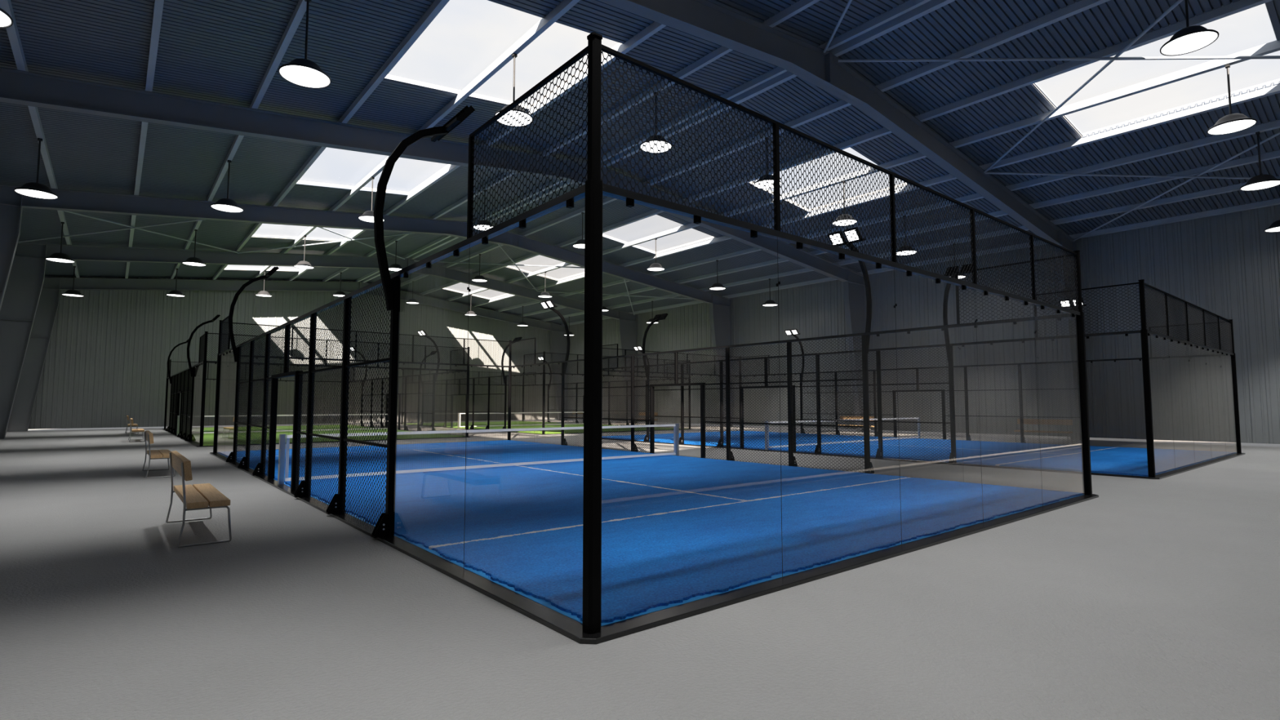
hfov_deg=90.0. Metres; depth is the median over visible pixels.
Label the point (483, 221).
pendant lamp
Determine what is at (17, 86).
beam
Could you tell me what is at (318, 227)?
rod
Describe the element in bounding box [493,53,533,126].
pendant lamp
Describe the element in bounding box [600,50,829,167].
beam
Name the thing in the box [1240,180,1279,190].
diffuser
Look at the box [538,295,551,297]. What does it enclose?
diffuser
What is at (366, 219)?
diffuser
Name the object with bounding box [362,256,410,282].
beam
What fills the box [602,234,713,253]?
window
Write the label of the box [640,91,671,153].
pendant lamp
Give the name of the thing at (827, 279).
beam
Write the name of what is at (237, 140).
beam
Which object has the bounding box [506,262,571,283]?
beam
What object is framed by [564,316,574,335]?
pendant lamp
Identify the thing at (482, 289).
beam
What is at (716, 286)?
pendant lamp
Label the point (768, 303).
pendant lamp
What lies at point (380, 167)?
beam
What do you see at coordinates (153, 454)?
bench
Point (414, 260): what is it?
rod
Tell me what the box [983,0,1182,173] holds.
rod
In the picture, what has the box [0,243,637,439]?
beam
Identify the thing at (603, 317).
beam
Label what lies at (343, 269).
beam
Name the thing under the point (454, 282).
beam
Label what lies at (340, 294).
pendant lamp
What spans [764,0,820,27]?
beam
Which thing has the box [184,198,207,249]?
beam
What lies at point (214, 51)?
ceiling
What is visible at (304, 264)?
pendant lamp
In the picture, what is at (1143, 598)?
floor
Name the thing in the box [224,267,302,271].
window
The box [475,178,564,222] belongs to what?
beam
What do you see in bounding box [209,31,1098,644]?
court
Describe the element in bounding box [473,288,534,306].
beam
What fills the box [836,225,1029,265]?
beam
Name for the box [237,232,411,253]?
rod
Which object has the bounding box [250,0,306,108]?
beam
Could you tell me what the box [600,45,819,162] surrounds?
beam
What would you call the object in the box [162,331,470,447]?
court
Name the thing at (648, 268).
diffuser
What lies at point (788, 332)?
floodlight
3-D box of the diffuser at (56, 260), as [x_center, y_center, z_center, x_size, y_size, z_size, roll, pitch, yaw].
[-23.205,-3.993,25.622,0.840,0.012,0.840,3,-5,-39]
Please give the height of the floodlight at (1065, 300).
2.580 m
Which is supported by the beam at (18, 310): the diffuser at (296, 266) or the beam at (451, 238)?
the beam at (451, 238)
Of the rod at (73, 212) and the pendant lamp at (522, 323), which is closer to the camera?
the rod at (73, 212)
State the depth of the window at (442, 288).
49.13 m
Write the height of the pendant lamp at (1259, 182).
1.568 m
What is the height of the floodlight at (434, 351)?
2.580 m
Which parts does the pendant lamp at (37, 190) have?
lamp shade, rod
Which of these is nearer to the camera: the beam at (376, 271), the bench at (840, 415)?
the bench at (840, 415)
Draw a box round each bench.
[124,415,137,434]
[128,417,145,442]
[142,430,175,478]
[165,450,231,547]
[635,412,657,425]
[838,415,874,435]
[1013,418,1072,444]
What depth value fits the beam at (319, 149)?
22.38 m
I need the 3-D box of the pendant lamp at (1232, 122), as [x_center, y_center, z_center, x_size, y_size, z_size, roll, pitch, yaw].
[14.270,-6.385,15.492,0.894,1.568,0.894,3,-5,-39]
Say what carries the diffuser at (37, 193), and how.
attached to the pendant lamp at (37, 190)
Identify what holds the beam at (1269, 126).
on the beam at (705, 20)
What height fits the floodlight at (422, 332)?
2.580 m
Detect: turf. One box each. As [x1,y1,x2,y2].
[184,424,465,445]
[236,440,1084,626]
[405,421,679,433]
[601,431,1224,476]
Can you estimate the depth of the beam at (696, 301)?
47.33 m
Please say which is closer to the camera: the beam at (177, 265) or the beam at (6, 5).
the beam at (6, 5)
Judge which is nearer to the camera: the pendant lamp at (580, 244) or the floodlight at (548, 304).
the floodlight at (548, 304)
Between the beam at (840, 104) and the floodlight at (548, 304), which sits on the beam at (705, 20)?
the beam at (840, 104)
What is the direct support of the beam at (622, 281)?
on the beam at (18, 310)
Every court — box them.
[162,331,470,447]
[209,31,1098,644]
[400,351,692,435]
[601,279,1245,479]
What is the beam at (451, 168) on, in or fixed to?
on the beam at (17, 86)
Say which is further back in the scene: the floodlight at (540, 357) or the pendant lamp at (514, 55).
the floodlight at (540, 357)
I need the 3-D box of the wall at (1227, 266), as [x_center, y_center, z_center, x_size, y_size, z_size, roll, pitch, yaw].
[9.152,-0.214,39.330,0.053,8.626,50.309,3,-5,-39]
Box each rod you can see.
[17,219,204,243]
[62,210,237,253]
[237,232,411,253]
[318,226,404,259]
[413,260,584,268]
[497,244,537,291]
[537,290,692,299]
[623,279,634,315]
[822,0,852,53]
[838,55,1279,62]
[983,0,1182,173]
[984,172,1279,179]
[1072,131,1279,241]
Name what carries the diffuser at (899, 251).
attached to the pendant lamp at (903, 215)
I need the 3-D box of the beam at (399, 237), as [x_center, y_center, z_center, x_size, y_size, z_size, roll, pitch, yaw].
[-12.971,-6.472,34.147,0.130,0.212,9.994,3,-5,-39]
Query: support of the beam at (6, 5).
on the beam at (705, 20)
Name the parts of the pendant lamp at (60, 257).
lamp shade, rod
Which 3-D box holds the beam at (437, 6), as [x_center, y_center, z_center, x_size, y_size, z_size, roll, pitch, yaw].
[-5.352,-7.104,14.510,0.130,0.212,9.994,3,-5,-39]
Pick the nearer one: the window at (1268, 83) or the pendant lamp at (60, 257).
the window at (1268, 83)
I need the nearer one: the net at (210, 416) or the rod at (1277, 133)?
the rod at (1277, 133)
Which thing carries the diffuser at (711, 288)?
attached to the pendant lamp at (716, 286)
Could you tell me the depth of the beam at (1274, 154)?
21.86 m
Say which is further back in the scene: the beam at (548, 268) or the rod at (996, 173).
the beam at (548, 268)
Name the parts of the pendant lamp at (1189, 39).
rod, lamp shade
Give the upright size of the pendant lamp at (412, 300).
1.568 m
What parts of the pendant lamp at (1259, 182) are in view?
rod, lamp shade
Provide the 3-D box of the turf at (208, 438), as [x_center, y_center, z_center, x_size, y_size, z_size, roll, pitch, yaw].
[-18.072,3.780,33.589,9.965,0.071,19.964,3,-5,-39]
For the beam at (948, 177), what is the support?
on the beam at (705, 20)
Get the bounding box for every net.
[176,413,387,435]
[277,423,679,484]
[457,411,583,427]
[764,417,920,449]
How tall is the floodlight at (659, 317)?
2.580 m
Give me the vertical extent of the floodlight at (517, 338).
2.580 m
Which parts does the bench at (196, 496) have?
backrest, leg frame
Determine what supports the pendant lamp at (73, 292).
hanging from the beam at (77, 273)
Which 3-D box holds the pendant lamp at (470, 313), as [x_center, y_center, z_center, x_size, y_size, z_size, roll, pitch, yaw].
[-12.735,-4.165,48.208,0.894,1.568,0.894,3,-5,-39]
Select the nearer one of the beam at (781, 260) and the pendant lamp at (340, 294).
the beam at (781, 260)
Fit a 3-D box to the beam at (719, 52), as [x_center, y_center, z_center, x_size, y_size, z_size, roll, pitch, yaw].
[-0.257,-7.518,18.743,0.130,0.212,9.994,3,-5,-39]
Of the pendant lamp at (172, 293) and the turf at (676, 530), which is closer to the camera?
the turf at (676, 530)
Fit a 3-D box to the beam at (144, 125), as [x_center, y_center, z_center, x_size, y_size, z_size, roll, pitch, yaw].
[-15.106,-6.305,19.389,0.130,0.212,9.994,3,-5,-39]
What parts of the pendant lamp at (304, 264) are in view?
lamp shade, rod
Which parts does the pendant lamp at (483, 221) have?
lamp shade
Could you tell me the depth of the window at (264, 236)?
32.76 m
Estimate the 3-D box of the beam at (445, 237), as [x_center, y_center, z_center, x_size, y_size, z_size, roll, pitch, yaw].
[-11.273,-6.610,35.558,0.130,0.212,9.994,3,-5,-39]
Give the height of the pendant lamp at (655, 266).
1.568 m
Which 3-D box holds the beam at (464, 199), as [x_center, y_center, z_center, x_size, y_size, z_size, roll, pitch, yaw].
[-6.614,-6.995,26.445,0.130,0.212,9.994,3,-5,-39]
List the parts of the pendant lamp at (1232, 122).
rod, lamp shade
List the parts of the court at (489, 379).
corner post, fence post, fence post, door post, rail, fence post, glass rail, door post, rail, fence post, fence post, fence post, corner post, corner post, fence post, fence post, rail, fence post, rail, glass rail, fence post, post, corner post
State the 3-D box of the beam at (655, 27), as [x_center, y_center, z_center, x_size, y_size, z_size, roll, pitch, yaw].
[-1.956,-7.380,17.332,0.130,0.212,9.994,3,-5,-39]
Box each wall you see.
[28,275,561,429]
[567,204,1279,444]
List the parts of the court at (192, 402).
corner post, glass pane, glass pane, fence post, fence post, fence post, door post, fence post, door post, fence post, rail, fence post, fence post, glass pane, glass pane, corner post, rail, glass rail, glass rail, rail, fence post, fence post, fence post, door post, door post, rail, fence post, fence post, post, fence post, corner post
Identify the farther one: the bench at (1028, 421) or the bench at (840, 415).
the bench at (840, 415)
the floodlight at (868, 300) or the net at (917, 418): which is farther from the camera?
the net at (917, 418)
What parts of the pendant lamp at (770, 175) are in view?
rod, lamp shade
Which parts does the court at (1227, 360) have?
fence post, rail, rail, rail, glass rail, fence post, post, rail, rail, fence post, corner post, door post, fence post, door post, fence post, fence post, fence post, rail, rail, rail, fence post, fence post, door post, rail, rail, fence post, door post, fence post, fence post, rail, rail, rail, fence post, post, rail, rail, rail, corner post, post, post, post, rail, glass rail, post, post, glass pane, glass pane, corner post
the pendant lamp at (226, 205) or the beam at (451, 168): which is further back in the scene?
the beam at (451, 168)
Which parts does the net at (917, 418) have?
net post, net post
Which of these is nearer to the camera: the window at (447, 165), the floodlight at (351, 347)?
the window at (447, 165)
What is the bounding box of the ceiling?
[0,0,1279,324]
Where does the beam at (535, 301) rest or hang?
on the beam at (18, 310)
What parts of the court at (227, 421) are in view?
corner post, glass pane, post, glass pane, fence post, fence post, rail, rail, fence post, door post, fence post, door post, rail, fence post, rail, rail, fence post, post, rail, rail, rail, glass rail, fence post, rail, post, post, post, corner post, rail, post, fence post, rail, rail, corner post, rail, rail, fence post, door post, fence post, door post, rail, rail, fence post, rail, rail, post, fence post, rail, rail, rail, rail, glass rail, fence post, post, post, post, rail, post, corner post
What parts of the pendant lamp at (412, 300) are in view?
lamp shade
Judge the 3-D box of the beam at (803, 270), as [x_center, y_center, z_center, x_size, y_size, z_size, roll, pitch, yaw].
[7.280,-4.824,37.767,0.130,0.212,9.994,3,-5,-39]
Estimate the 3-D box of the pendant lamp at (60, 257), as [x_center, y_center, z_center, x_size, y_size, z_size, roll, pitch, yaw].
[-23.205,-4.759,25.674,0.894,1.568,0.894,3,-5,-39]
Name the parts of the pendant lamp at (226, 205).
lamp shade, rod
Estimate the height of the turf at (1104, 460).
0.071 m
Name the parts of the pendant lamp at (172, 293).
lamp shade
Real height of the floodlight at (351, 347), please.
2.580 m
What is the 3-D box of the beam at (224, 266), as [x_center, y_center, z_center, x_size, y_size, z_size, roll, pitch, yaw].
[-24.423,-5.536,37.615,0.130,0.212,9.994,3,-5,-39]
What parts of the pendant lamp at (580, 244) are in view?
lamp shade, rod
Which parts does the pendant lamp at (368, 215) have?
lamp shade, rod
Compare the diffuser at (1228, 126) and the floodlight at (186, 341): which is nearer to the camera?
the diffuser at (1228, 126)
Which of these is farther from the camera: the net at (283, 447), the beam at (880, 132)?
the beam at (880, 132)
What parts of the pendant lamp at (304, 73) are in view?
lamp shade, rod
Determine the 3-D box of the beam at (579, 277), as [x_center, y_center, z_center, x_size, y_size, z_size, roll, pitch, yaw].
[-4.171,-5.284,41.330,0.130,0.212,9.994,3,-5,-39]
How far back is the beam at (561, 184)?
28.37 m
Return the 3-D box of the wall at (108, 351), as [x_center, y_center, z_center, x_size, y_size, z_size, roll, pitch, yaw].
[-20.899,-0.661,47.184,36.500,10.580,0.051,3,-5,-39]
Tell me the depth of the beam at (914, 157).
23.76 m
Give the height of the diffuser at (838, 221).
0.012 m
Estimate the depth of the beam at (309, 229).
31.97 m
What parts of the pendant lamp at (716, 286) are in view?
lamp shade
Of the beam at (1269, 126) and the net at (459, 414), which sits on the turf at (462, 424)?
the net at (459, 414)
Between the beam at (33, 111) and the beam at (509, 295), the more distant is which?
the beam at (509, 295)
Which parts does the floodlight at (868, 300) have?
lit panel, lit panel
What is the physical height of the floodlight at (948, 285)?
2.580 m
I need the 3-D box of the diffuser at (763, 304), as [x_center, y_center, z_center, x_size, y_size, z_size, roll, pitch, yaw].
[7.579,-3.201,37.293,0.840,0.012,0.840,3,-5,-39]
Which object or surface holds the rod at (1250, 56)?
attached to the beam at (705, 20)
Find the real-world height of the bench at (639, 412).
0.918 m
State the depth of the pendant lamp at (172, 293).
36.60 m
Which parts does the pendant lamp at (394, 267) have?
lamp shade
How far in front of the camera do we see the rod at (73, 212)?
27.76 m
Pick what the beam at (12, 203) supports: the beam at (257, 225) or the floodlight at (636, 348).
the beam at (257, 225)
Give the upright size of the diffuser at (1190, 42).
0.012 m
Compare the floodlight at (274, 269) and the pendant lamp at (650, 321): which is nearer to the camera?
the floodlight at (274, 269)
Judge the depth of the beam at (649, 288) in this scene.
43.78 m
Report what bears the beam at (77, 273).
on the beam at (18, 310)
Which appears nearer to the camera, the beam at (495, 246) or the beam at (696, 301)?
the beam at (495, 246)
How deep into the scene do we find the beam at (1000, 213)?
28.01 m
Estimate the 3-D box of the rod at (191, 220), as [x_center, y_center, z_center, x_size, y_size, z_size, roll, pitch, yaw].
[-21.463,-5.583,27.077,13.087,0.985,0.072,-1,-4,8]
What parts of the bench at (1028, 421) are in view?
backrest, leg frame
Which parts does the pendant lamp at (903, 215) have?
lamp shade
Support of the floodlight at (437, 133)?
attached to the court at (227, 421)
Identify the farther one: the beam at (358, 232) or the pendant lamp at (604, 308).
the pendant lamp at (604, 308)
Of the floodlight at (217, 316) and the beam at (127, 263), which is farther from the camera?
the beam at (127, 263)
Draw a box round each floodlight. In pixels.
[167,337,192,383]
[186,314,220,377]
[228,266,279,362]
[350,346,367,385]
[373,105,475,311]
[417,329,439,382]
[419,351,436,387]
[501,337,522,383]
[537,356,551,386]
[540,299,569,373]
[633,346,649,373]
[642,313,667,376]
[784,328,804,377]
[827,226,871,353]
[942,263,972,360]
[1059,298,1086,309]
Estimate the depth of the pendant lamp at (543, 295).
39.70 m
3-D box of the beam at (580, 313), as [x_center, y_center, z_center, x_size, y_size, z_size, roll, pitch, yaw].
[-5.434,-3.779,53.170,0.130,0.212,9.994,3,-5,-39]
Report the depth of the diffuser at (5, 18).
9.56 m
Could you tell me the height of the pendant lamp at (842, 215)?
1.568 m
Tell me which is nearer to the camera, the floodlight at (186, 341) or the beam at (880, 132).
the beam at (880, 132)
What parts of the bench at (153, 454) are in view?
backrest, leg frame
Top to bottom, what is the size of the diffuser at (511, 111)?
0.012 m
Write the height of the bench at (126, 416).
0.918 m
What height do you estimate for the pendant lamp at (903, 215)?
1.568 m
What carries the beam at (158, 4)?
on the beam at (705, 20)
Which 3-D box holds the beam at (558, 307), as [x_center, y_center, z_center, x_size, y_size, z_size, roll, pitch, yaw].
[-7.132,-4.106,51.790,0.130,0.212,9.994,3,-5,-39]
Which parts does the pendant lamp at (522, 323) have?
lamp shade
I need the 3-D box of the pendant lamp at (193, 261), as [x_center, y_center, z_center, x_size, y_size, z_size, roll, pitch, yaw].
[-19.809,-5.035,28.496,0.894,1.568,0.894,3,-5,-39]
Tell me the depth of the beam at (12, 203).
26.39 m
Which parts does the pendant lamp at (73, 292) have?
lamp shade, rod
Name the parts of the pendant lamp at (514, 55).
lamp shade, rod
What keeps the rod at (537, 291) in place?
attached to the beam at (18, 310)
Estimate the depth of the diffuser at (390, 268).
33.94 m
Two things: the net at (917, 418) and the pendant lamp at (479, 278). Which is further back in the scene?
the pendant lamp at (479, 278)
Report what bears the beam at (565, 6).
on the beam at (705, 20)
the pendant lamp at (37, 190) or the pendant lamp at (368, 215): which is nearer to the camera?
the pendant lamp at (37, 190)
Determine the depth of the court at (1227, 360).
18.69 m
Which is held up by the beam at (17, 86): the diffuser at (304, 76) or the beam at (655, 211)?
the beam at (655, 211)
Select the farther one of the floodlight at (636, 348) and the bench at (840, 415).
the floodlight at (636, 348)
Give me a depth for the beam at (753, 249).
35.14 m
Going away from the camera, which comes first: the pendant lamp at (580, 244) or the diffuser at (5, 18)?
the diffuser at (5, 18)
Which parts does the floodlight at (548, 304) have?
lit panel, lit panel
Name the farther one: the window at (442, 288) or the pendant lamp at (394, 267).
the window at (442, 288)
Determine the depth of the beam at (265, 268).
40.13 m
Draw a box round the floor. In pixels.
[0,419,1279,719]
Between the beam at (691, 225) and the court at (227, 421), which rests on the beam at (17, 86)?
the beam at (691, 225)
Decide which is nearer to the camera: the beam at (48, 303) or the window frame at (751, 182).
the window frame at (751, 182)
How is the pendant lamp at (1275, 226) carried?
hanging from the beam at (1228, 188)
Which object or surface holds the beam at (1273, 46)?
on the beam at (705, 20)
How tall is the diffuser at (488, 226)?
0.012 m
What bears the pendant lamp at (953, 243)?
hanging from the beam at (849, 261)
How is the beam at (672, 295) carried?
on the beam at (18, 310)
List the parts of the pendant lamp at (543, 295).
lamp shade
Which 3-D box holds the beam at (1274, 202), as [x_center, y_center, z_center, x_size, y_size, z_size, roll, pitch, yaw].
[21.661,-5.540,23.782,0.130,0.212,9.894,3,-5,-39]
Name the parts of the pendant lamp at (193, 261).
lamp shade, rod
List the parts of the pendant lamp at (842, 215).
rod, lamp shade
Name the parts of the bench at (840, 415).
backrest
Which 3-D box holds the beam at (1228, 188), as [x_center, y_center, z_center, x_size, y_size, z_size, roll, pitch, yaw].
[19.963,-5.867,22.402,0.130,0.212,9.894,3,-5,-39]
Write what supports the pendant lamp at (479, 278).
hanging from the beam at (495, 246)
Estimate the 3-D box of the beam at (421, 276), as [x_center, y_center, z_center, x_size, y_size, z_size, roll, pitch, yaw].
[-15.623,-5.743,44.893,0.130,0.212,9.994,3,-5,-39]
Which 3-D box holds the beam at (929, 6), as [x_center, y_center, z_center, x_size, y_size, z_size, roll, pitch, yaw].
[8.075,-8.159,12.745,0.130,0.212,9.894,3,-5,-39]
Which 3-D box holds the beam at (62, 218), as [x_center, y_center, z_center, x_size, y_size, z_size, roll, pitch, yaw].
[-23.161,-5.645,25.680,0.130,0.212,9.994,3,-5,-39]
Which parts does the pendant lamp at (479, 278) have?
lamp shade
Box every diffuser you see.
[0,11,10,26]
[15,189,57,199]
[46,257,74,262]
[62,293,82,296]
[167,294,184,296]
[182,262,205,266]
[211,204,242,212]
[280,65,329,87]
[294,265,313,268]
[359,216,373,222]
[388,267,401,271]
[471,279,486,281]
[473,225,491,230]
[495,110,531,125]
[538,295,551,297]
[573,244,584,248]
[640,141,671,152]
[647,267,664,271]
[710,287,724,289]
[754,180,780,188]
[763,304,777,306]
[832,219,856,226]
[896,250,916,255]
[1161,31,1217,54]
[1208,120,1255,134]
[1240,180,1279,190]
[1265,226,1279,231]
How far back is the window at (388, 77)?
17.15 m
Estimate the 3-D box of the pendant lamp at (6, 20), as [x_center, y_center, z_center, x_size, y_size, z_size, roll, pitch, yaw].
[-9.748,-5.865,9.370,0.894,1.568,0.894,3,-5,-39]
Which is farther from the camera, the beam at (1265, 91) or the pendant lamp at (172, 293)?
the pendant lamp at (172, 293)
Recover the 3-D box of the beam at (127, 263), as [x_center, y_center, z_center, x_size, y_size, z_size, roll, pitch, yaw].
[-27.820,-5.260,34.792,0.130,0.212,9.994,3,-5,-39]
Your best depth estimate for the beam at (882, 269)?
31.47 m
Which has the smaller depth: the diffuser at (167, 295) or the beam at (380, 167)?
the beam at (380, 167)
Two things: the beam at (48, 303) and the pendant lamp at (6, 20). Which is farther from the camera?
the beam at (48, 303)
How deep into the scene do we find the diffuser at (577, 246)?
29.00 m
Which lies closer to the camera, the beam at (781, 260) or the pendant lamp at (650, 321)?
the beam at (781, 260)
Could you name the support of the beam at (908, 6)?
on the beam at (705, 20)
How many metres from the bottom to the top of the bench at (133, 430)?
0.918 m
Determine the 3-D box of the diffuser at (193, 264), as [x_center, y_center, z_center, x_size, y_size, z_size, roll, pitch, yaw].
[-19.809,-4.269,28.444,0.840,0.012,0.840,3,-5,-39]
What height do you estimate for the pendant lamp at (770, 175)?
1.568 m
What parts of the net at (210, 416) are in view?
net post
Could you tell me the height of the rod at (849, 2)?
0.994 m
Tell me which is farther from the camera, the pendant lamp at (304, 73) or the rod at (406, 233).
the rod at (406, 233)
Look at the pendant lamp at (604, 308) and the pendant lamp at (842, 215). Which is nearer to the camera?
the pendant lamp at (842, 215)
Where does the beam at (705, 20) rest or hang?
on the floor
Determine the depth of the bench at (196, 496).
7.22 m
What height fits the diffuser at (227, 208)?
0.012 m
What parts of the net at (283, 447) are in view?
net post, net post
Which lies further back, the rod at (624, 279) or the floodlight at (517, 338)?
the rod at (624, 279)
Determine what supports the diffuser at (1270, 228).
attached to the pendant lamp at (1275, 226)
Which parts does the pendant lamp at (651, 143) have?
rod, lamp shade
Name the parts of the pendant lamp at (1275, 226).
lamp shade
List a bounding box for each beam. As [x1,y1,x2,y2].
[0,0,26,71]
[0,66,870,431]
[0,184,732,426]
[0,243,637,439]
[6,277,568,431]
[26,66,57,188]
[56,186,71,244]
[71,242,79,277]
[124,244,129,278]
[128,214,136,247]
[133,121,148,195]
[145,0,164,91]
[170,247,184,279]
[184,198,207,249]
[207,103,251,200]
[213,248,235,279]
[235,203,272,251]
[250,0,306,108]
[252,250,283,278]
[272,119,340,206]
[283,208,331,253]
[288,253,326,280]
[324,254,366,281]
[326,212,383,254]
[331,131,417,211]
[340,0,449,123]
[356,255,404,281]
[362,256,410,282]
[366,216,431,256]
[383,142,483,215]
[400,265,444,286]
[404,220,474,257]
[410,235,457,259]
[417,0,580,131]
[420,273,476,295]
[431,151,541,219]
[444,232,522,267]
[448,280,506,301]
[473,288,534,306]
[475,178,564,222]
[476,244,558,275]
[484,21,666,146]
[484,181,573,222]
[497,294,561,311]
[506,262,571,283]
[520,301,584,316]
[522,181,645,235]
[534,263,622,289]
[541,22,764,155]
[542,306,609,321]
[558,198,685,247]
[561,272,650,296]
[563,311,632,325]
[597,0,1080,440]
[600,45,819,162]
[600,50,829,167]
[602,213,721,254]
[602,280,677,300]
[609,288,702,308]
[622,235,731,266]
[632,295,725,314]
[645,99,851,186]
[650,240,782,275]
[677,251,811,283]
[685,127,892,202]
[702,262,836,291]
[721,151,926,217]
[725,271,859,297]
[761,173,956,228]
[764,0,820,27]
[784,186,1005,244]
[811,210,1008,255]
[819,0,931,50]
[829,0,955,57]
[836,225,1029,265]
[859,240,1048,275]
[875,0,1110,92]
[915,0,1272,122]
[949,40,1279,148]
[978,84,1279,170]
[1005,120,1279,191]
[1029,150,1279,208]
[1049,175,1279,225]
[1068,198,1279,239]
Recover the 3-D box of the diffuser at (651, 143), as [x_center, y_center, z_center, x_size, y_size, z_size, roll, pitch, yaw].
[0.442,-5.927,17.784,0.840,0.012,0.840,3,-5,-39]
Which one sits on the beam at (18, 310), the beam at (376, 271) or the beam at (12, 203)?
the beam at (376, 271)
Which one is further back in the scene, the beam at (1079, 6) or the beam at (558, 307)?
the beam at (558, 307)
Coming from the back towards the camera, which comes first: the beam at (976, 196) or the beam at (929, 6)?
the beam at (976, 196)
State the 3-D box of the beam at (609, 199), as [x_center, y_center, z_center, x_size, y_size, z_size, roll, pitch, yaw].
[-2.909,-6.788,29.489,0.130,0.212,9.994,3,-5,-39]
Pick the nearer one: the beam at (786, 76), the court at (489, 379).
the beam at (786, 76)
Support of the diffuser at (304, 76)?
attached to the pendant lamp at (304, 73)
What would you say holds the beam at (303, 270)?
on the beam at (18, 310)
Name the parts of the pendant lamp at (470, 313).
lamp shade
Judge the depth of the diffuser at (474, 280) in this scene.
37.08 m
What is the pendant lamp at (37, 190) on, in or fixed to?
hanging from the beam at (33, 111)
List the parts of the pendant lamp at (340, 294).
lamp shade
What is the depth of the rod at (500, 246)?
38.99 m
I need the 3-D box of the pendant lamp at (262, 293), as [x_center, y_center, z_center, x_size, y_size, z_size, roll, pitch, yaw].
[-23.233,-4.750,39.582,0.894,1.568,0.894,3,-5,-39]
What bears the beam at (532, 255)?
on the beam at (12, 203)
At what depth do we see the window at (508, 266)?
41.53 m
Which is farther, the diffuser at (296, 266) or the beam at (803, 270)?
the beam at (803, 270)
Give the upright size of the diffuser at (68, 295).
0.012 m
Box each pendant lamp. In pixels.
[0,8,13,28]
[13,137,58,199]
[44,222,75,262]
[61,266,84,297]
[165,268,185,297]
[182,229,206,266]
[210,160,244,213]
[255,270,271,297]
[278,0,331,88]
[293,235,314,269]
[333,272,345,297]
[358,176,384,222]
[388,240,402,271]
[405,280,419,303]
[464,294,476,315]
[471,253,487,282]
[472,189,493,231]
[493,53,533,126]
[516,306,528,326]
[537,271,552,297]
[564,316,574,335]
[572,212,584,248]
[602,287,608,311]
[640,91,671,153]
[646,238,664,271]
[646,301,658,323]
[709,259,725,290]
[753,137,781,189]
[762,278,777,306]
[831,181,857,226]
[896,215,917,255]
[948,243,965,278]
[1160,0,1218,56]
[1206,63,1257,135]
[1240,131,1279,191]
[1264,184,1279,232]
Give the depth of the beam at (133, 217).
28.10 m
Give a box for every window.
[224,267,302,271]
[252,229,358,241]
[297,164,450,194]
[384,42,622,109]
[442,288,508,299]
[506,266,584,280]
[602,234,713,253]
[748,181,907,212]
[1032,1,1279,137]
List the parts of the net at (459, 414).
net post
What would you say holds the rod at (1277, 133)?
attached to the beam at (705, 20)
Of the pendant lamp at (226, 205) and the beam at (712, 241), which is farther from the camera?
the beam at (712, 241)
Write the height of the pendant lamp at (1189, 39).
1.568 m
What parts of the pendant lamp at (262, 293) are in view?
lamp shade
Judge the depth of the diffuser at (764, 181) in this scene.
20.81 m
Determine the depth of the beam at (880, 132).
22.19 m
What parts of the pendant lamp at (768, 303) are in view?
lamp shade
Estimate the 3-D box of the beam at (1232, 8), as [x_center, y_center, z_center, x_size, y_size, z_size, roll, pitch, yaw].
[11.472,-7.504,15.504,0.130,0.212,9.894,3,-5,-39]
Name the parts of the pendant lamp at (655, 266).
lamp shade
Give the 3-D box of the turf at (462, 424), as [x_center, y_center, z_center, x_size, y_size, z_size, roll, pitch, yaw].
[-7.264,4.383,42.468,9.965,0.071,19.964,3,-5,-39]

